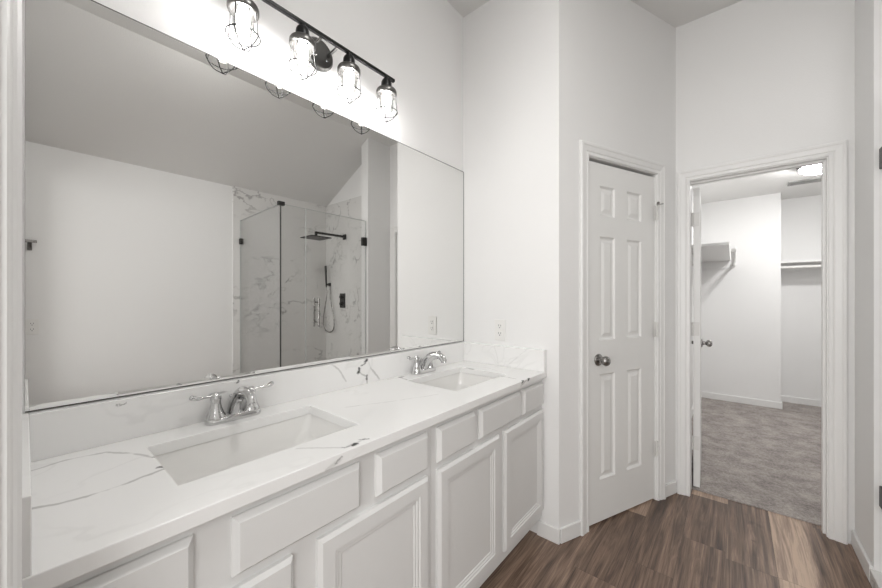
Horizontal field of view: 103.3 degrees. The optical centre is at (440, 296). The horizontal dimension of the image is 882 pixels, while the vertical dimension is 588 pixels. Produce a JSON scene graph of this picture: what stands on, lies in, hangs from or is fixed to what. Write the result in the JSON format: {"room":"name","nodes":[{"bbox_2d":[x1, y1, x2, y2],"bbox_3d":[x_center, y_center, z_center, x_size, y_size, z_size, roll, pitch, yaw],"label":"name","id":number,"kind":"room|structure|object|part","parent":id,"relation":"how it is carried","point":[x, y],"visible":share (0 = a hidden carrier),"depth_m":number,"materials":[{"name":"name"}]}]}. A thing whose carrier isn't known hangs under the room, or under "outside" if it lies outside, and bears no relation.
{"room":"bathroom","nodes":[
{"label":"bathroom","id":0,"kind":"room"},
{"bbox_2d":[22,0,462,413],"bbox_3d":[-0.469,-0.290,1.542,0.120,3.100,2.040,0,0,40],"label":"wall","id":1,"kind":"structure","parent":0,"point":[418,44],"depth_m":1.58,"materials":[{"name":"paint"}]},
{"bbox_2d":[25,0,463,412],"bbox_3d":[-0.423,-0.251,1.499,0.006,1.050,1.753,0,0,40],"label":"wall mirror","id":2,"kind":"object","parent":1,"relation":"attached to","point":[192,217],"visible":1,"depth_m":1.10,"materials":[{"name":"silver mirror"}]},
{"bbox_2d":[29,342,463,461],"bbox_3d":[-0.422,0.332,1.482,0.028,0.112,1.717,0,0,40],"label":"backsplash","id":3,"kind":"structure","parent":1,"relation":"attached to","point":[54,432],"depth_m":1.04,"materials":[{"name":"white stone"}]},
{"bbox_2d":[225,0,397,122],"bbox_3d":[-0.454,-0.912,1.353,0.145,0.257,0.698,0,0,40],"label":"vanity light","id":4,"kind":"object","parent":1,"relation":"attached to","point":[312,50],"visible":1,"depth_m":1.29,"materials":[{"name":"glass"}]},
{"bbox_2d":[225,0,260,51],"bbox_3d":[-0.629,-0.885,1.110,0.101,0.203,0.101,0,0,40],"label":"shade","id":5,"kind":"object","parent":4,"relation":"attached to","point":[245,13],"depth_m":1.11,"materials":[{"name":"glass"}]},
{"bbox_2d":[287,22,316,80],"bbox_3d":[-0.501,-0.885,1.262,0.101,0.203,0.101,0,0,40],"label":"shade","id":6,"kind":"object","parent":4,"relation":"attached to","point":[302,44],"depth_m":1.26,"materials":[{"name":"glass"}]},
{"bbox_3d":[-0.490,-0.978,1.406,0.021,0.124,0.124,0,0,40],"label":"wall plate","id":7,"kind":"part","parent":4,"relation":"part of","materials":[{"name":"grey metal"}]},
{"bbox_3d":[-0.436,-0.989,1.406,0.076,0.017,0.011,0,0,40],"label":"support arm","id":8,"kind":"part","parent":4,"relation":"part of","materials":[{"name":"grey metal"}]},
{"bbox_2d":[336,52,361,103],"bbox_3d":[-0.373,-0.885,1.415,0.101,0.203,0.101,0,0,40],"label":"shade","id":9,"kind":"object","parent":4,"relation":"attached to","point":[349,72],"depth_m":1.41,"materials":[{"name":"glass"}]},
{"bbox_2d":[375,76,397,122],"bbox_3d":[-0.245,-0.885,1.567,0.101,0.203,0.101,0,0,40],"label":"shade","id":10,"kind":"object","parent":4,"relation":"attached to","point":[385,92],"depth_m":1.56,"materials":[{"name":"glass"}]},
{"bbox_2d":[463,0,578,532],"bbox_3d":[0.433,-0.290,2.010,0.661,3.100,0.130,0,0,40],"label":"wall","id":11,"kind":"structure","parent":0,"point":[521,57],"depth_m":1.88,"materials":[{"name":"paint"}]},
{"bbox_2d":[495,319,505,340],"bbox_3d":[0.338,0.189,1.999,0.072,0.120,0.009,0,0,40],"label":"wall outlet","id":12,"kind":"object","parent":11,"relation":"attached to","point":[500,325],"visible":1,"depth_m":1.99,"materials":[{"name":"white plastic"}]},
{"bbox_2d":[537,520,559,544],"bbox_3d":[0.557,1.221,1.813,0.122,0.078,0.012,0,0,40],"label":"baseboard","id":13,"kind":"structure","parent":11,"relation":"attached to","point":[551,533],"depth_m":1.81,"materials":[{"name":"paint"}]},
{"bbox_2d":[579,0,675,483],"bbox_3d":[1.097,-0.290,2.108,0.926,3.100,0.120,0,0,-27],"label":"wall","id":14,"kind":"structure","parent":0,"point":[627,53],"depth_m":2.09,"materials":[{"name":"paint"}]},
{"bbox_2d":[560,481,676,543],"bbox_3d":[1.062,1.221,2.015,1.018,0.078,0.012,0,0,-27],"label":"baseboard","id":15,"kind":"structure","parent":14,"relation":"attached to","point":[571,531],"depth_m":1.82,"materials":[{"name":"paint"}]},
{"bbox_2d":[579,140,665,535],"bbox_3d":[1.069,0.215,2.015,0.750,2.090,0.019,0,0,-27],"label":"trim","id":16,"kind":"structure","parent":14,"relation":"attached to","point":[586,149],"depth_m":1.90,"materials":[{"name":"paint"}]},
{"bbox_2d":[589,161,663,525],"bbox_3d":[1.079,0.253,2.023,0.624,1.991,0.104,0,0,-27],"label":"door","id":17,"kind":"structure","parent":14,"relation":"in","point":[623,329],"depth_m":2.02,"materials":[{"name":"paint"}]},
{"bbox_3d":[0.888,0.348,1.905,0.066,0.066,0.069,0,0,-27],"label":"knob","id":18,"kind":"part","parent":17,"relation":"part of","materials":[{"name":"grey metal"}]},
{"bbox_2d":[447,0,820,203],"bbox_3d":[1.971,-1.496,2.171,3.050,0.728,6.140,0,0,40],"label":"ceiling","id":19,"kind":"structure","parent":0,"point":[772,182],"depth_m":3.39,"materials":[{"name":"paint"}]},
{"bbox_2d":[787,177,820,185],"bbox_3d":[3.712,-1.164,3.490,0.340,0.012,0.150,0,0,40],"label":"ceiling vent","id":20,"kind":"object","parent":19,"relation":"in","point":[818,179],"visible":0.57,"depth_m":3.51,"materials":[{"name":"white metal"}]},
{"bbox_2d":[796,164,820,174],"bbox_3d":[3.319,-1.128,3.037,0.320,0.084,0.320,0,0,40],"label":"ceiling light","id":21,"kind":"object","parent":19,"relation":"attached to","point":[814,169],"visible":0.38,"depth_m":3.05,"materials":[{"name":"white glass"}]},
{"bbox_2d":[479,489,871,587],"bbox_3d":[0.955,1.290,0.943,3.030,0.060,2.952,0,0,40],"label":"floor","id":22,"kind":"structure","parent":0,"point":[701,539],"depth_m":1.72,"materials":[{"name":"brown wood"}]},
{"bbox_2d":[54,427,430,587],"bbox_3d":[-0.508,0.839,0.983,0.528,0.842,0.888,0,0,40],"label":"vanity cabinet","id":23,"kind":"object","parent":22,"relation":"on","point":[364,521],"visible":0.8,"depth_m":0.84,"materials":[{"name":"paint"}]},
{"bbox_3d":[-0.513,0.502,0.580,0.018,0.120,0.173,0,0,40],"label":"drawer","id":24,"kind":"part","parent":23,"relation":"part of","materials":[{"name":"paint"}]},
{"bbox_3d":[-0.452,0.848,0.652,0.018,0.526,0.362,0,0,40],"label":"cabinet door","id":25,"kind":"part","parent":23,"relation":"part of","materials":[{"name":"paint"}]},
{"bbox_2d":[22,341,546,587],"bbox_3d":[-0.224,0.347,1.319,0.542,0.142,1.773,0,0,40],"label":"countertop","id":26,"kind":"structure","parent":23,"relation":"on","point":[96,494],"depth_m":0.89,"materials":[{"name":"white stone"}]},
{"bbox_2d":[189,381,273,425],"bbox_3d":[-0.654,0.331,1.098,0.193,0.114,0.196,0,0,-10],"label":"faucet","id":27,"kind":"object","parent":26,"relation":"on","point":[216,415],"visible":1,"depth_m":1.07,"materials":[{"name":"silver metal"}]},
{"bbox_3d":[-0.715,0.303,1.049,0.019,0.026,0.074,0,0,32],"label":"lever","id":28,"kind":"part","parent":27,"relation":"part of","materials":[{"name":"silver metal"}]},
{"bbox_3d":[-0.696,0.335,1.078,0.053,0.080,0.053,0,0,40],"label":"handle","id":29,"kind":"part","parent":27,"relation":"part of","materials":[{"name":"silver metal"}]},
{"bbox_3d":[-0.663,0.377,1.117,0.057,0.020,0.162,0,0,40],"label":"plate","id":30,"kind":"part","parent":27,"relation":"part of","materials":[{"name":"silver metal"}]},
{"bbox_3d":[-0.616,0.328,1.078,0.182,0.110,0.039,0,0,40],"label":"spout","id":31,"kind":"part","parent":27,"relation":"part of","materials":[{"name":"silver metal"}]},
{"bbox_3d":[-0.630,0.335,1.157,0.053,0.080,0.053,0,0,40],"label":"handle","id":32,"kind":"part","parent":27,"relation":"part of","materials":[{"name":"silver metal"}]},
{"bbox_3d":[-0.605,0.303,1.181,0.074,0.026,0.019,0,0,-42],"label":"lever","id":33,"kind":"part","parent":27,"relation":"part of","materials":[{"name":"silver metal"}]},
{"bbox_2d":[154,414,345,485],"bbox_3d":[-0.505,0.492,0.984,0.331,0.148,0.496,0,0,40],"label":"undermount sink","id":34,"kind":"object","parent":26,"relation":"in","point":[188,464],"visible":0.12,"depth_m":1.07,"materials":[{"name":"ceramic"}]},
{"bbox_2d":[407,351,446,374],"bbox_3d":[-0.081,0.331,1.781,0.193,0.114,0.196,0,0,-10],"label":"faucet","id":35,"kind":"object","parent":26,"relation":"on","point":[426,365],"visible":1,"depth_m":1.75,"materials":[{"name":"silver metal"}]},
{"bbox_3d":[-0.122,0.335,1.762,0.053,0.080,0.053,0,0,40],"label":"handle","id":36,"kind":"part","parent":35,"relation":"part of","materials":[{"name":"silver metal"}]},
{"bbox_3d":[-0.089,0.377,1.801,0.057,0.020,0.162,0,0,40],"label":"plate","id":37,"kind":"part","parent":35,"relation":"part of","materials":[{"name":"silver metal"}]},
{"bbox_3d":[-0.057,0.335,1.840,0.053,0.080,0.053,0,0,40],"label":"handle","id":38,"kind":"part","parent":35,"relation":"part of","materials":[{"name":"silver metal"}]},
{"bbox_3d":[-0.043,0.328,1.762,0.182,0.110,0.039,0,0,40],"label":"spout","id":39,"kind":"part","parent":35,"relation":"part of","materials":[{"name":"silver metal"}]},
{"bbox_2d":[420,372,493,390],"bbox_3d":[0.086,0.492,1.688,0.331,0.148,0.457,0,0,40],"label":"undermount sink","id":40,"kind":"object","parent":26,"relation":"in","point":[458,381],"visible":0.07,"depth_m":1.87,"materials":[{"name":"ceramic"}]},
{"bbox_3d":[-0.316,0.502,0.815,0.018,0.120,0.310,0,0,40],"label":"drawer","id":41,"kind":"part","parent":23,"relation":"part of","materials":[{"name":"paint"}]},
{"bbox_3d":[-0.170,0.848,0.990,0.018,0.526,0.394,0,0,40],"label":"cabinet door","id":42,"kind":"part","parent":23,"relation":"part of","materials":[{"name":"paint"}]},
{"bbox_3d":[-0.111,0.502,1.059,0.018,0.120,0.212,0,0,40],"label":"drawer","id":43,"kind":"part","parent":23,"relation":"part of","materials":[{"name":"paint"}]},
{"bbox_2d":[431,379,542,587],"bbox_3d":[0.061,0.839,1.661,0.528,0.842,0.880,0,0,40],"label":"vanity cabinet","id":44,"kind":"object","parent":22,"relation":"on","point":[487,458],"visible":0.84,"depth_m":1.39,"materials":[{"name":"paint"}]},
{"bbox_3d":[0.060,0.502,1.263,0.018,0.120,0.220,0,0,40],"label":"drawer","id":45,"kind":"part","parent":44,"relation":"part of","materials":[{"name":"paint"}]},
{"bbox_3d":[0.117,0.848,1.332,0.018,0.526,0.399,0,0,40],"label":"cabinet door","id":46,"kind":"part","parent":44,"relation":"part of","materials":[{"name":"paint"}]},
{"bbox_3d":[0.260,0.502,1.502,0.018,0.120,0.336,0,0,40],"label":"drawer","id":47,"kind":"part","parent":44,"relation":"part of","materials":[{"name":"paint"}]},
{"bbox_3d":[0.402,0.848,1.671,0.018,0.526,0.399,0,0,40],"label":"cabinet door","id":48,"kind":"part","parent":44,"relation":"part of","materials":[{"name":"paint"}]},
{"bbox_3d":[0.460,0.502,1.740,0.018,0.120,0.220,0,0,40],"label":"drawer","id":49,"kind":"part","parent":44,"relation":"part of","materials":[{"name":"paint"}]},
{"bbox_2d":[870,569,881,587],"bbox_3d":[1.619,1.228,1.129,0.112,0.065,0.971,0,0,40],"label":"shower curb","id":50,"kind":"object","parent":22,"relation":"on","point":[875,576],"visible":1,"depth_m":1.49,"materials":[{"name":"stone"}]},
{"bbox_2d":[879,147,881,508],"bbox_3d":[1.986,0.174,0.827,1.078,2.042,0.960,0,0,40],"label":"shower enclosure","id":51,"kind":"object","parent":50,"relation":"on","point":[880,149],"visible":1,"depth_m":1.50,"materials":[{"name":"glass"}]},
{"bbox_2d":[692,190,692,405],"bbox_3d":[2.385,0.045,3.457,0.100,2.430,2.738,0,0,40],"label":"wall","id":52,"kind":"structure","parent":0,"point":[692,190],"depth_m":3.80,"materials":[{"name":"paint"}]},
{"bbox_2d":[692,242,736,269],"bbox_3d":[2.835,-0.400,3.626,0.373,0.114,1.700,0,0,40],"label":"closet shelf","id":53,"kind":"object","parent":52,"relation":"attached to","point":[713,255],"visible":0.61,"depth_m":3.64,"materials":[{"name":"paint"}]},
{"bbox_3d":[2.952,-0.385,3.521,0.033,0.032,1.690,0,0,40],"label":"hanging rod","id":54,"kind":"part","parent":53,"relation":"part of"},
{"bbox_2d":[701,193,780,401],"bbox_3d":[3.687,0.045,4.347,0.750,2.430,0.500,0,0,40],"label":"wall","id":55,"kind":"structure","parent":0,"point":[741,304],"depth_m":4.12,"materials":[{"name":"paint"}]},
{"bbox_2d":[701,391,820,408],"bbox_3d":[3.993,1.221,4.016,1.645,0.078,0.413,0,0,40],"label":"baseboard","id":56,"kind":"structure","parent":55,"relation":"attached to","point":[779,405],"depth_m":4.10,"materials":[{"name":"paint"}]},
{"bbox_2d":[692,397,820,525],"bbox_3d":[3.005,1.287,3.231,2.450,0.066,3.188,0,0,40],"label":"carpet","id":57,"kind":"object","parent":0,"point":[761,457],"visible":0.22,"depth_m":2.73,"materials":[{"name":"grey carpet"}]},
{"bbox_2d":[676,0,854,543],"bbox_3d":[1.819,-0.290,2.075,0.900,3.100,0.107,0,0,40],"label":"wall","id":58,"kind":"structure","parent":0,"point":[755,78],"depth_m":1.97,"materials":[{"name":"paint"}]},
{"bbox_2d":[692,187,711,487],"bbox_3d":[1.854,0.265,2.522,0.173,1.966,0.600,0,0,37],"label":"door","id":59,"kind":"structure","parent":58,"relation":"in","point":[697,342],"depth_m":2.30,"materials":[{"name":"paint"}]},
{"bbox_3d":[1.997,0.355,2.708,0.173,0.066,0.066,0,0,37],"label":"knob","id":60,"kind":"part","parent":59,"relation":"part of","materials":[{"name":"grey metal"}]},
{"bbox_2d":[677,139,847,544],"bbox_3d":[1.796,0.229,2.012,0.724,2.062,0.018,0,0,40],"label":"trim","id":61,"kind":"structure","parent":58,"relation":"attached to","point":[836,152],"depth_m":1.81,"materials":[{"name":"paint"}]},
{"bbox_2d":[781,195,820,399],"bbox_3d":[4.498,0.045,3.941,1.015,2.430,0.120,0,0,40],"label":"wall","id":62,"kind":"structure","parent":0,"point":[801,216],"depth_m":4.09,"materials":[{"name":"paint"}]},
{"bbox_2d":[781,259,820,271],"bbox_3d":[4.320,-0.355,3.822,0.895,0.114,0.290,0,0,40],"label":"closet shelf","id":63,"kind":"object","parent":62,"relation":"attached to","point":[815,264],"visible":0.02,"depth_m":3.99,"materials":[{"name":"metal"}]},
{"bbox_3d":[4.253,-0.338,3.742,0.885,0.032,0.033,0,0,40],"label":"hanging rod","id":64,"kind":"part","parent":63,"relation":"part of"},
{"bbox_2d":[855,0,881,572],"bbox_3d":[2.058,-0.290,1.632,0.115,3.100,0.363,0,0,40],"label":"wall","id":65,"kind":"structure","parent":0,"point":[868,13],"depth_m":1.58,"materials":[{"name":"paint"}]},
{"bbox_2d":[851,530,872,581],"bbox_3d":[1.993,1.221,1.654,0.013,0.078,0.313,0,0,40],"label":"baseboard","id":66,"kind":"structure","parent":65,"relation":"attached to","point":[864,560],"depth_m":1.63,"materials":[{"name":"paint"}]},
{"bbox_3d":[0.044,-0.290,-0.142,2.830,3.100,0.120,0,0,40],"label":"wall","id":67,"kind":"structure","parent":0,"visible":0},
{"bbox_2d":[0,0,21,587],"bbox_3d":[-0.135,0.208,0.098,1.038,2.103,0.018,0,0,40],"label":"trim","id":68,"kind":"structure","parent":67,"relation":"attached to","point":[10,10],"depth_m":0.40,"materials":[{"name":"paint"}]}
]}

